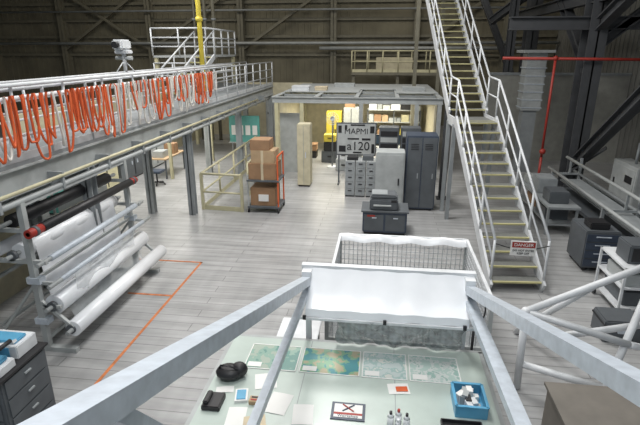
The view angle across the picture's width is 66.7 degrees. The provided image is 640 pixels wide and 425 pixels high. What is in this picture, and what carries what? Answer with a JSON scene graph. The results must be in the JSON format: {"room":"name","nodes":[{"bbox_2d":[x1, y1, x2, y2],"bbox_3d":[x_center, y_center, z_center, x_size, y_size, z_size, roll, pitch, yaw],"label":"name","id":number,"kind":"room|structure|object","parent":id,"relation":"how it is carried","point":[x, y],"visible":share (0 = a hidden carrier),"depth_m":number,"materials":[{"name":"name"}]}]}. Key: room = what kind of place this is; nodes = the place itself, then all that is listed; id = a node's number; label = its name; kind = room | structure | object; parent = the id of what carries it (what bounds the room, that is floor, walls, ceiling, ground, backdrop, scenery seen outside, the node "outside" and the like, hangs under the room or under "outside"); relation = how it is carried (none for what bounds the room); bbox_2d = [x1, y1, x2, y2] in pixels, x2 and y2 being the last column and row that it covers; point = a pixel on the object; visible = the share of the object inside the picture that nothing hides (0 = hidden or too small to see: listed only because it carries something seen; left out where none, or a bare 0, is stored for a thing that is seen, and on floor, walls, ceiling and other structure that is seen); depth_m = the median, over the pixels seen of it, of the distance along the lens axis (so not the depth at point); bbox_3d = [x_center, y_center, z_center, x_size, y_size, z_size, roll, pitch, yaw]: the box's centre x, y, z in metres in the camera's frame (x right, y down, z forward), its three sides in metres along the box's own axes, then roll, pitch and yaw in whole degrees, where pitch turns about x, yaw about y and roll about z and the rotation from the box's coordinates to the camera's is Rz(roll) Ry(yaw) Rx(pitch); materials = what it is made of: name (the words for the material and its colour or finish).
{"room":"factory floor","nodes":[
{"label":"factory floor","id":0,"kind":"room"},
{"bbox_2d":[0,45,12,112],"bbox_3d":[-24.097,-6.818,15.964,0.200,12.000,36.200,2,19,7],"label":"wall","id":1,"kind":"structure","parent":0,"point":[3,75],"depth_m":33.39,"materials":[{"name":"metal"}]},
{"bbox_2d":[0,82,302,303],"bbox_3d":[-5.074,-2.050,16.053,6.300,2.900,24.200,2,19,7],"label":"wall","id":2,"kind":"structure","parent":0,"point":[13,282],"depth_m":14.69,"materials":[{"name":"beige paint"}]},
{"bbox_2d":[265,98,274,134],"bbox_3d":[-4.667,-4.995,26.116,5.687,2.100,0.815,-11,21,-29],"label":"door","id":3,"kind":"structure","parent":2,"relation":"in","point":[267,114],"depth_m":27.26,"materials":[{"name":"grey metal"}]},
{"bbox_2d":[0,0,559,125],"bbox_3d":[-3.859,-11.747,30.695,36.000,12.000,0.240,2,19,7],"label":"wall","id":4,"kind":"structure","parent":0,"point":[297,69],"depth_m":30.94,"materials":[{"name":"metal"}]},
{"bbox_2d":[0,0,559,88],"bbox_3d":[-3.994,-11.527,30.070,35.900,11.980,1.010,2,19,7],"label":"framing","id":5,"kind":"object","parent":4,"relation":"attached to","point":[66,45],"visible":0.56,"depth_m":30.30,"materials":[{"name":"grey metal"}]},
{"bbox_2d":[0,121,639,424],"bbox_3d":[-6.156,-0.274,15.623,36.000,0.205,36.000,2,19,7],"label":"floor","id":6,"kind":"structure","parent":0,"point":[245,257],"depth_m":10.88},
{"bbox_2d":[0,341,55,424],"bbox_3d":[-3.821,2.272,5.925,0.735,1.130,0.815,2,19,7],"label":"base cabinet","id":7,"kind":"object","parent":6,"relation":"on","point":[26,390],"visible":0.8,"depth_m":5.78,"materials":[{"name":"grey metal"}]},
{"bbox_2d":[0,329,36,377],"bbox_3d":[-3.796,1.553,5.705,0.671,0.375,0.690,2,19,7],"label":"tray","id":8,"kind":"object","parent":7,"relation":"on","point":[14,344],"visible":1,"depth_m":5.75,"materials":[{"name":"white paint"}]},
{"bbox_2d":[58,175,106,211],"bbox_3d":[-6.673,-0.523,13.696,0.820,1.500,1.200,2,19,7],"label":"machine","id":9,"kind":"object","parent":6,"relation":"on","point":[104,187],"visible":0.05,"depth_m":13.21,"materials":[{"name":"grey metal"}]},
{"bbox_2d":[0,159,166,353],"bbox_3d":[-4.416,0.518,9.009,1.710,2.500,3.500,2,19,7],"label":"rack","id":10,"kind":"object","parent":6,"relation":"on","point":[67,243],"visible":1,"depth_m":8.29,"materials":[{"name":"grey metal"}]},
{"bbox_2d":[40,144,163,219],"bbox_3d":[-7.552,-1.644,16.417,0.730,1.900,9.000,2,19,7],"label":"storage cabinets","id":11,"kind":"object","parent":6,"relation":"on","point":[134,164],"visible":0.15,"depth_m":18.03,"materials":[{"name":"grey metal"}]},
{"bbox_2d":[0,61,273,291],"bbox_3d":[-4.216,-2.020,13.994,1.660,4.150,21.526,2,19,7],"label":"catwalk","id":12,"kind":"object","parent":6,"relation":"on","point":[28,177],"visible":0.8,"depth_m":10.24,"materials":[{"name":"grey paint"}]},
{"bbox_2d":[0,71,216,164],"bbox_3d":[-3.877,-2.336,10.531,0.198,1.034,9.718,2,19,7],"label":"hanging cables","id":13,"kind":"object","parent":12,"relation":"attached to","point":[75,97],"visible":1,"depth_m":8.90,"materials":[{"name":"orange rubber"}]},
{"bbox_2d":[111,39,134,71],"bbox_3d":[-5.042,-4.003,12.422,0.481,0.790,0.648,2,19,7],"label":"camera","id":14,"kind":"object","parent":12,"relation":"on","point":[121,46],"visible":0.97,"depth_m":12.39,"materials":[{"name":"white paint"}]},
{"bbox_2d":[153,169,165,186],"bbox_3d":[-5.841,-1.507,17.348,0.610,1.050,0.592,2,19,7],"label":"office chair","id":15,"kind":"object","parent":6,"relation":"on","point":[156,171],"visible":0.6,"depth_m":17.40,"materials":[{"name":"blue paint"}]},
{"bbox_2d":[152,142,184,178],"bbox_3d":[-5.934,-2.086,18.921,0.700,1.150,1.800,2,19,7],"label":"desk","id":16,"kind":"object","parent":6,"relation":"on","point":[159,154],"visible":0.66,"depth_m":18.39,"materials":[{"name":"brown wood"}]},
{"bbox_2d":[149,27,239,178],"bbox_3d":[-5.553,-4.994,20.812,2.635,5.465,7.185,2,19,7],"label":"access platform","id":17,"kind":"object","parent":6,"relation":"on","point":[192,58],"visible":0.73,"depth_m":19.87,"materials":[{"name":"grey metal"}]},
{"bbox_2d":[195,0,205,90],"bbox_3d":[-4.454,-7.417,17.787,0.260,11.980,0.260,2,19,7],"label":"gas pipe","id":18,"kind":"object","parent":6,"relation":"on","point":[198,18],"visible":0.55,"depth_m":17.97,"materials":[{"name":"metal"}]},
{"bbox_2d":[191,0,222,139],"bbox_3d":[-5.824,-9.616,24.360,1.228,11.980,0.240,2,19,7],"label":"drain pipe","id":19,"kind":"object","parent":6,"relation":"on","point":[213,18],"visible":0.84,"depth_m":24.48,"materials":[{"name":"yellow metal"}]},
{"bbox_2d":[199,136,274,211],"bbox_3d":[-2.515,-1.629,17.546,1.330,1.155,6.675,2,19,7],"label":"guardrail","id":20,"kind":"object","parent":6,"relation":"on","point":[206,205],"visible":0.61,"depth_m":14.73,"materials":[{"name":"beige metal"}]},
{"bbox_2d":[229,115,259,150],"bbox_3d":[-3.174,-3.084,20.563,1.400,2.000,0.100,2,19,7],"label":"notice board","id":21,"kind":"object","parent":6,"relation":"on","point":[250,125],"visible":0.59,"depth_m":20.38,"materials":[{"name":"teal fabric"}]},
{"bbox_2d":[246,137,284,212],"bbox_3d":[-1.619,-1.138,14.509,0.960,2.150,0.940,2,19,7],"label":"trolley","id":22,"kind":"object","parent":6,"relation":"on","point":[264,167],"visible":1,"depth_m":14.18,"materials":[{"name":"brown cardboard"}]},
{"bbox_2d":[277,317,321,338],"bbox_3d":[-0.315,2.050,7.426,0.610,0.600,0.660,2,19,7],"label":"storage bin","id":23,"kind":"object","parent":6,"relation":"on","point":[300,332],"visible":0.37,"depth_m":7.36,"materials":[{"name":"plastic"}]},
{"bbox_2d":[297,122,311,186],"bbox_3d":[-0.536,-2.032,17.104,0.450,2.200,0.580,2,19,7],"label":"tall cabinet","id":24,"kind":"object","parent":6,"relation":"on","point":[304,129],"visible":1,"depth_m":16.87,"materials":[{"name":"beige metal"}]},
{"bbox_2d":[312,142,317,157],"bbox_3d":[-0.597,-2.974,21.889,0.980,0.950,0.540,2,19,7],"label":"bins","id":25,"kind":"object","parent":6,"relation":"on","point":[314,144],"visible":0.2,"depth_m":21.69,"materials":[{"name":"orange plastic"}]},
{"bbox_2d":[17,262,639,424],"bbox_3d":[0.545,1.599,3.941,2.160,3.667,4.783,2,19,7],"label":"frame","id":26,"kind":"object","parent":6,"relation":"on","point":[393,307],"visible":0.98,"depth_m":4.47,"materials":[{"name":"white paint"}]},
{"bbox_2d":[326,112,338,167],"bbox_3d":[0.507,-2.958,19.779,0.517,2.259,0.440,2,19,7],"label":"pedestal fan","id":27,"kind":"object","parent":6,"relation":"on","point":[332,118],"visible":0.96,"depth_m":19.46,"materials":[{"name":"white paint"}]},
{"bbox_2d":[321,133,347,170],"bbox_3d":[0.669,-2.546,20.214,0.829,1.200,2.275,-6,19,-17],"label":"cases","id":28,"kind":"object","parent":6,"relation":"on","point":[326,153],"visible":0.64,"depth_m":20.62,"materials":[{"name":"yellow plastic"}]},
{"bbox_2d":[326,110,342,132],"bbox_3d":[0.675,-3.830,22.951,0.700,1.900,0.640,2,19,7],"label":"locker","id":29,"kind":"object","parent":6,"relation":"on","point":[338,112],"visible":0.42,"depth_m":22.57,"materials":[{"name":"metal"}]},
{"bbox_2d":[184,334,504,424],"bbox_3d":[0.258,2.623,5.159,3.280,0.951,2.970,2,19,7],"label":"table","id":30,"kind":"object","parent":6,"relation":"on","point":[427,403],"visible":0.59,"depth_m":5.49,"materials":[{"name":"laminate"}]},
{"bbox_2d":[201,390,225,411],"bbox_3d":[-1.156,2.031,5.274,0.200,0.100,0.250,2,19,7],"label":"desk telephone","id":31,"kind":"object","parent":30,"relation":"on","point":[212,401],"visible":1,"depth_m":5.23,"materials":[{"name":"black plastic"}]},
{"bbox_2d":[216,386,233,391],"bbox_3d":[-1.076,2.001,5.503,0.200,0.004,0.100,-1,19,-4],"label":"document","id":32,"kind":"object","parent":30,"relation":"on","point":[223,388],"visible":0.95,"depth_m":5.50,"materials":[{"name":"paper"}]},
{"bbox_2d":[216,361,247,380],"bbox_3d":[-1.033,1.831,5.665,0.360,0.228,0.255,2,19,7],"label":"bag","id":33,"kind":"object","parent":30,"relation":"on","point":[227,371],"visible":1,"depth_m":5.61,"materials":[{"name":"leather"}]},
{"bbox_2d":[224,407,247,424],"bbox_3d":[-0.880,2.140,5.088,0.200,0.004,0.300,0,19,1],"label":"document","id":34,"kind":"object","parent":30,"relation":"on","point":[235,415],"visible":1,"depth_m":5.11,"materials":[{"name":"paper"}]},
{"bbox_2d":[234,388,248,402],"bbox_3d":[-0.870,2.025,5.388,0.140,0.039,0.200,-1,19,-4],"label":"stack","id":35,"kind":"object","parent":30,"relation":"on","point":[241,395],"visible":1,"depth_m":5.35,"materials":[{"name":"paper"}]},
{"bbox_2d":[248,395,257,404],"bbox_3d":[-0.700,2.047,5.298,0.140,0.054,0.100,2,19,7],"label":"box","id":36,"kind":"object","parent":30,"relation":"on","point":[252,400],"visible":0.61,"depth_m":5.26,"materials":[{"name":"beige cardboard"}]},
{"bbox_2d":[243,414,265,424],"bbox_3d":[-0.673,2.189,4.943,0.250,0.004,0.350,-3,19,-9],"label":"document","id":37,"kind":"object","parent":30,"relation":"on","point":[263,421],"visible":0.41,"depth_m":5.04,"materials":[{"name":"beige paper"}]},
{"bbox_2d":[255,373,276,388],"bbox_3d":[-0.629,1.954,5.645,0.250,0.004,0.270,-2,19,-7],"label":"document","id":38,"kind":"object","parent":30,"relation":"on","point":[259,378],"visible":0.51,"depth_m":5.65,"materials":[{"name":"paper"}]},
{"bbox_2d":[245,343,301,371],"bbox_3d":[-0.580,1.807,6.083,0.642,0.009,0.512,2,19,7],"label":"map","id":39,"kind":"object","parent":30,"relation":"on","point":[261,356],"visible":0.84,"depth_m":6.07,"materials":[{"name":"paper"}]},
{"bbox_2d":[265,392,293,415],"bbox_3d":[-0.450,2.073,5.289,0.240,0.004,0.330,5,19,15],"label":"document","id":40,"kind":"object","parent":30,"relation":"on","point":[278,403],"visible":0.93,"depth_m":5.28,"materials":[{"name":"paper"}]},
{"bbox_2d":[292,404,313,424],"bbox_3d":[-0.179,2.127,5.127,0.220,0.004,0.300,0,19,1],"label":"document","id":41,"kind":"object","parent":30,"relation":"on","point":[302,413],"visible":1,"depth_m":5.12,"materials":[{"name":"paper"}]},
{"bbox_2d":[299,347,360,376],"bbox_3d":[0.135,1.836,5.997,0.722,0.009,0.512,2,19,7],"label":"map","id":42,"kind":"object","parent":30,"relation":"on","point":[314,360],"visible":1,"depth_m":5.98,"materials":[{"name":"paper"}]},
{"bbox_2d":[330,401,365,421],"bbox_3d":[0.299,2.108,5.162,0.360,0.025,0.260,2,19,7],"label":"placard","id":43,"kind":"object","parent":30,"relation":"on","point":[345,411],"visible":1,"depth_m":5.15,"materials":[{"name":"white paper"}]},
{"bbox_2d":[362,351,406,380],"bbox_3d":[0.784,1.862,5.918,0.532,0.009,0.512,2,19,7],"label":"map","id":44,"kind":"object","parent":30,"relation":"on","point":[378,365],"visible":1,"depth_m":5.90,"materials":[{"name":"paper"}]},
{"bbox_2d":[387,411,393,424],"bbox_3d":[0.714,2.096,4.921,0.066,0.199,0.068,2,19,7],"label":"squeeze bottle","id":45,"kind":"object","parent":30,"relation":"on","point":[390,417],"visible":1,"depth_m":4.89,"materials":[{"name":"white paint"}]},
{"bbox_2d":[394,418,400,424],"bbox_3d":[0.771,2.131,4.819,0.066,0.199,0.068,2,19,7],"label":"squeeze bottle","id":46,"kind":"object","parent":30,"relation":"on","point":[397,422],"visible":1,"depth_m":4.79,"materials":[{"name":"white paint"}]},
{"bbox_2d":[395,408,401,422],"bbox_3d":[0.799,2.087,4.949,0.066,0.199,0.068,2,19,7],"label":"squeeze bottle","id":47,"kind":"object","parent":30,"relation":"on","point":[398,414],"visible":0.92,"depth_m":4.92,"materials":[{"name":"white paint"}]},
{"bbox_2d":[387,383,410,393],"bbox_3d":[0.891,1.998,5.513,0.240,0.004,0.180,0,19,-1],"label":"document","id":48,"kind":"object","parent":30,"relation":"on","point":[391,387],"visible":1,"depth_m":5.52,"materials":[{"name":"paper"}]},
{"bbox_2d":[396,386,407,391],"bbox_3d":[0.924,1.996,5.497,0.130,0.006,0.080,0,19,-1],"label":"tag","id":49,"kind":"object","parent":48,"relation":"on","point":[398,388],"visible":1,"depth_m":5.50,"materials":[{"name":"orange paper"}]},
{"bbox_2d":[403,413,409,424],"bbox_3d":[0.872,2.106,4.893,0.066,0.199,0.068,2,19,7],"label":"squeeze bottle","id":50,"kind":"object","parent":30,"relation":"on","point":[406,420],"visible":1,"depth_m":4.86,"materials":[{"name":"white paint"}]},
{"bbox_2d":[408,355,461,383],"bbox_3d":[1.370,1.886,5.847,0.592,0.009,0.512,2,19,7],"label":"map","id":51,"kind":"object","parent":30,"relation":"on","point":[428,369],"visible":0.9,"depth_m":5.84,"materials":[{"name":"paper"}]},
{"bbox_2d":[440,418,481,424],"bbox_3d":[1.430,2.192,4.872,0.412,0.050,0.262,2,19,7],"label":"tray","id":52,"kind":"object","parent":30,"relation":"on","point":[443,421],"visible":1,"depth_m":4.98,"materials":[{"name":"plastic"}]},
{"bbox_2d":[450,381,489,419],"bbox_3d":[1.602,2.020,5.233,0.350,0.148,0.410,2,19,7],"label":"bin","id":53,"kind":"object","parent":30,"relation":"on","point":[469,400],"visible":1,"depth_m":5.19,"materials":[{"name":"plastic"}]},
{"bbox_2d":[344,104,358,122],"bbox_3d":[1.470,-4.038,22.785,0.700,2.400,0.620,2,19,7],"label":"tall cabinet","id":54,"kind":"object","parent":6,"relation":"on","point":[351,112],"visible":0.29,"depth_m":22.32,"materials":[{"name":"beige metal"}]},
{"bbox_2d":[336,122,376,184],"bbox_3d":[1.274,-2.083,17.257,1.400,2.200,0.500,2,19,7],"label":"board","id":55,"kind":"object","parent":6,"relation":"on","point":[359,139],"visible":0.99,"depth_m":17.02,"materials":[{"name":"grey plastic"}]},
{"bbox_2d":[272,83,443,175],"bbox_3d":[1.751,-3.895,21.410,6.250,3.000,7.125,2,19,7],"label":"booth","id":56,"kind":"object","parent":6,"relation":"on","point":[291,108],"visible":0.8,"depth_m":19.29,"materials":[{"name":"beige paint"}]},
{"bbox_2d":[292,83,424,90],"bbox_3d":[1.719,-5.460,21.037,5.420,0.205,3.070,2,19,7],"label":"storage boxes","id":57,"kind":"object","parent":56,"relation":"on","point":[294,87],"visible":1,"depth_m":20.07,"materials":[{"name":"white cardboard"}]},
{"bbox_2d":[345,154,375,196],"bbox_3d":[1.348,-1.241,16.078,1.000,1.350,0.630,2,19,7],"label":"cabinets","id":58,"kind":"object","parent":6,"relation":"on","point":[359,171],"visible":0.93,"depth_m":15.81,"materials":[{"name":"grey metal"}]},
{"bbox_2d":[361,201,408,234],"bbox_3d":[1.721,0.161,12.977,1.220,0.660,0.830,2,19,7],"label":"base cabinet","id":59,"kind":"object","parent":6,"relation":"on","point":[385,222],"visible":0.96,"depth_m":12.62,"materials":[{"name":"grey metal"}]},
{"bbox_2d":[370,189,397,210],"bbox_3d":[1.682,-0.337,12.779,0.730,0.410,0.680,2,19,7],"label":"printer","id":60,"kind":"object","parent":59,"relation":"on","point":[380,199],"visible":1,"depth_m":12.54,"materials":[{"name":"grey plastic"}]},
{"bbox_2d":[376,135,399,149],"bbox_3d":[3.117,-2.451,19.649,2.450,1.380,0.700,2,19,7],"label":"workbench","id":61,"kind":"object","parent":6,"relation":"on","point":[377,136],"visible":0.02,"depth_m":19.48,"materials":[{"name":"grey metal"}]},
{"bbox_2d":[375,148,404,202],"bbox_3d":[2.071,-0.959,14.527,0.830,1.800,0.740,2,19,7],"label":"tall cabinet","id":62,"kind":"object","parent":6,"relation":"on","point":[390,162],"visible":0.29,"depth_m":14.11,"materials":[{"name":"grey metal"}]},
{"bbox_2d":[367,104,420,145],"bbox_3d":[3.438,-4.001,22.808,2.440,2.314,0.540,2,19,7],"label":"shelf","id":63,"kind":"object","parent":6,"relation":"on","point":[405,118],"visible":0.44,"depth_m":22.44,"materials":[{"name":"grey metal"}]},
{"bbox_2d":[351,50,447,126],"bbox_3d":[4.379,-6.911,27.926,5.070,4.585,3.000,2,19,7],"label":"platform","id":64,"kind":"object","parent":6,"relation":"on","point":[397,66],"visible":0.72,"depth_m":26.33,"materials":[{"name":"brown metal"}]},
{"bbox_2d":[379,125,420,148],"bbox_3d":[2.689,-1.856,16.655,1.370,2.150,0.615,2,19,7],"label":"rack","id":65,"kind":"object","parent":6,"relation":"on","point":[388,134],"visible":0.28,"depth_m":16.18,"materials":[{"name":"metal"}]},
{"bbox_2d":[325,233,493,365],"bbox_3d":[1.467,1.372,8.553,2.500,1.170,2.460,2,19,7],"label":"cage","id":66,"kind":"object","parent":6,"relation":"on","point":[330,327],"visible":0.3,"depth_m":9.40,"materials":[{"name":"paint"}]},
{"bbox_2d":[403,132,438,209],"bbox_3d":[3.013,-1.247,14.678,0.900,2.250,0.835,2,19,7],"label":"locker","id":67,"kind":"object","parent":6,"relation":"on","point":[421,148],"visible":0.93,"depth_m":14.29,"materials":[{"name":"grey metal"}]},
{"bbox_2d":[435,106,452,199],"bbox_3d":[3.966,-1.866,15.425,0.340,2.950,0.360,2,19,7],"label":"steel post","id":68,"kind":"object","parent":6,"relation":"on","point":[445,113],"visible":0.36,"depth_m":15.40,"materials":[{"name":"grey metal"}]},
{"bbox_2d":[470,307,485,350],"bbox_3d":[2.202,1.813,6.825,0.150,1.430,0.082,2,19,7],"label":"handle","id":69,"kind":"object","parent":6,"relation":"on","point":[473,332],"visible":0.22,"depth_m":6.82,"materials":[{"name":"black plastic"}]},
{"bbox_2d":[410,0,550,291],"bbox_3d":[4.303,-4.963,15.710,1.200,8.703,15.660,1,19,3],"label":"staircase","id":70,"kind":"structure","parent":6,"relation":"on","point":[454,121],"depth_m":12.05,"materials":[{"name":"metal"}]},
{"bbox_2d":[496,240,549,255],"bbox_3d":[3.916,0.686,9.391,1.005,0.300,0.090,2,19,7],"label":"chain barrier","id":71,"kind":"object","parent":70,"relation":"attached to","point":[518,248],"visible":1,"depth_m":9.35,"materials":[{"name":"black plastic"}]},
{"bbox_2d":[512,50,555,171],"bbox_3d":[8.040,-3.874,18.827,1.100,4.600,1.100,2,19,7],"label":"ventilation duct","id":72,"kind":"object","parent":6,"relation":"on","point":[532,76],"visible":0.92,"depth_m":18.39,"materials":[{"name":"grey metal"}]},
{"bbox_2d":[518,173,580,234],"bbox_3d":[6.441,-0.423,13.872,0.800,1.200,3.000,2,19,7],"label":"bench","id":73,"kind":"object","parent":6,"relation":"on","point":[555,202],"visible":0.9,"depth_m":12.98,"materials":[{"name":"grey paint"}]},
{"bbox_2d":[480,0,639,186],"bbox_3d":[8.989,-6.231,14.242,6.097,11.980,21.000,2,19,7],"label":"steel support structure","id":74,"kind":"structure","parent":6,"relation":"on","point":[602,22],"depth_m":15.57},
{"bbox_2d":[502,56,639,172],"bbox_3d":[8.875,-2.741,15.707,6.201,4.430,0.227,2,19,7],"label":"pipe","id":75,"kind":"object","parent":6,"relation":"on","point":[542,151],"visible":0.95,"depth_m":15.31,"materials":[{"name":"red metal"}]},
{"bbox_2d":[513,265,639,388],"bbox_3d":[4.334,1.523,6.982,3.058,1.950,2.004,2,19,7],"label":"frame","id":76,"kind":"object","parent":6,"relation":"on","point":[560,301],"visible":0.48,"depth_m":6.64,"materials":[{"name":"white paint"}]},
{"bbox_2d":[541,381,639,424],"bbox_3d":[3.331,2.604,5.471,1.360,0.790,0.980,2,19,7],"label":"crate","id":77,"kind":"object","parent":6,"relation":"on","point":[565,403],"visible":1,"depth_m":5.52,"materials":[{"name":"brown wood"}]},
{"bbox_2d":[548,156,639,236],"bbox_3d":[7.340,0.446,10.958,1.245,1.400,10.200,2,19,7],"label":"conveyor","id":78,"kind":"object","parent":6,"relation":"on","point":[594,201],"visible":0.82,"depth_m":12.95,"materials":[{"name":"grey metal"}]},
{"bbox_2d":[567,217,621,269],"bbox_3d":[6.075,0.654,10.808,0.700,1.100,0.935,2,19,7],"label":"tool chest","id":79,"kind":"object","parent":6,"relation":"on","point":[587,235],"visible":0.75,"depth_m":10.46,"materials":[{"name":"blue paint"}]},
{"bbox_2d":[590,307,639,342],"bbox_3d":[5.000,1.901,8.184,0.620,0.400,0.550,2,19,7],"label":"case","id":80,"kind":"object","parent":6,"relation":"on","point":[602,316],"visible":0.6,"depth_m":8.10,"materials":[{"name":"black plastic"}]},
{"bbox_2d":[592,236,639,310],"bbox_3d":[5.780,1.142,8.957,0.840,1.350,1.120,2,19,7],"label":"trolley","id":81,"kind":"object","parent":6,"relation":"on","point":[623,293],"visible":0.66,"depth_m":8.73,"materials":[{"name":"white metal"}]},
{"bbox_2d":[608,143,639,207],"bbox_3d":[8.664,-0.277,11.228,0.540,2.600,7.500,2,19,7],"label":"panels","id":82,"kind":"object","parent":6,"relation":"on","point":[625,171],"visible":0.62,"depth_m":13.94,"materials":[{"name":"grey paint"}]},
{"bbox_2d":[484,72,631,161],"bbox_3d":[9.927,-4.050,20.772,5.560,3.700,0.250,2,19,7],"label":"wall","id":83,"kind":"structure","parent":0,"point":[613,87],"depth_m":20.62,"materials":[{"name":"grey paint"}]},
{"bbox_2d":[552,0,639,161],"bbox_3d":[11.790,-5.359,11.604,0.240,12.000,36.200,2,19,7],"label":"wall","id":84,"kind":"structure","parent":0,"point":[627,45],"depth_m":20.39,"materials":[{"name":"grey metal"}]}
]}

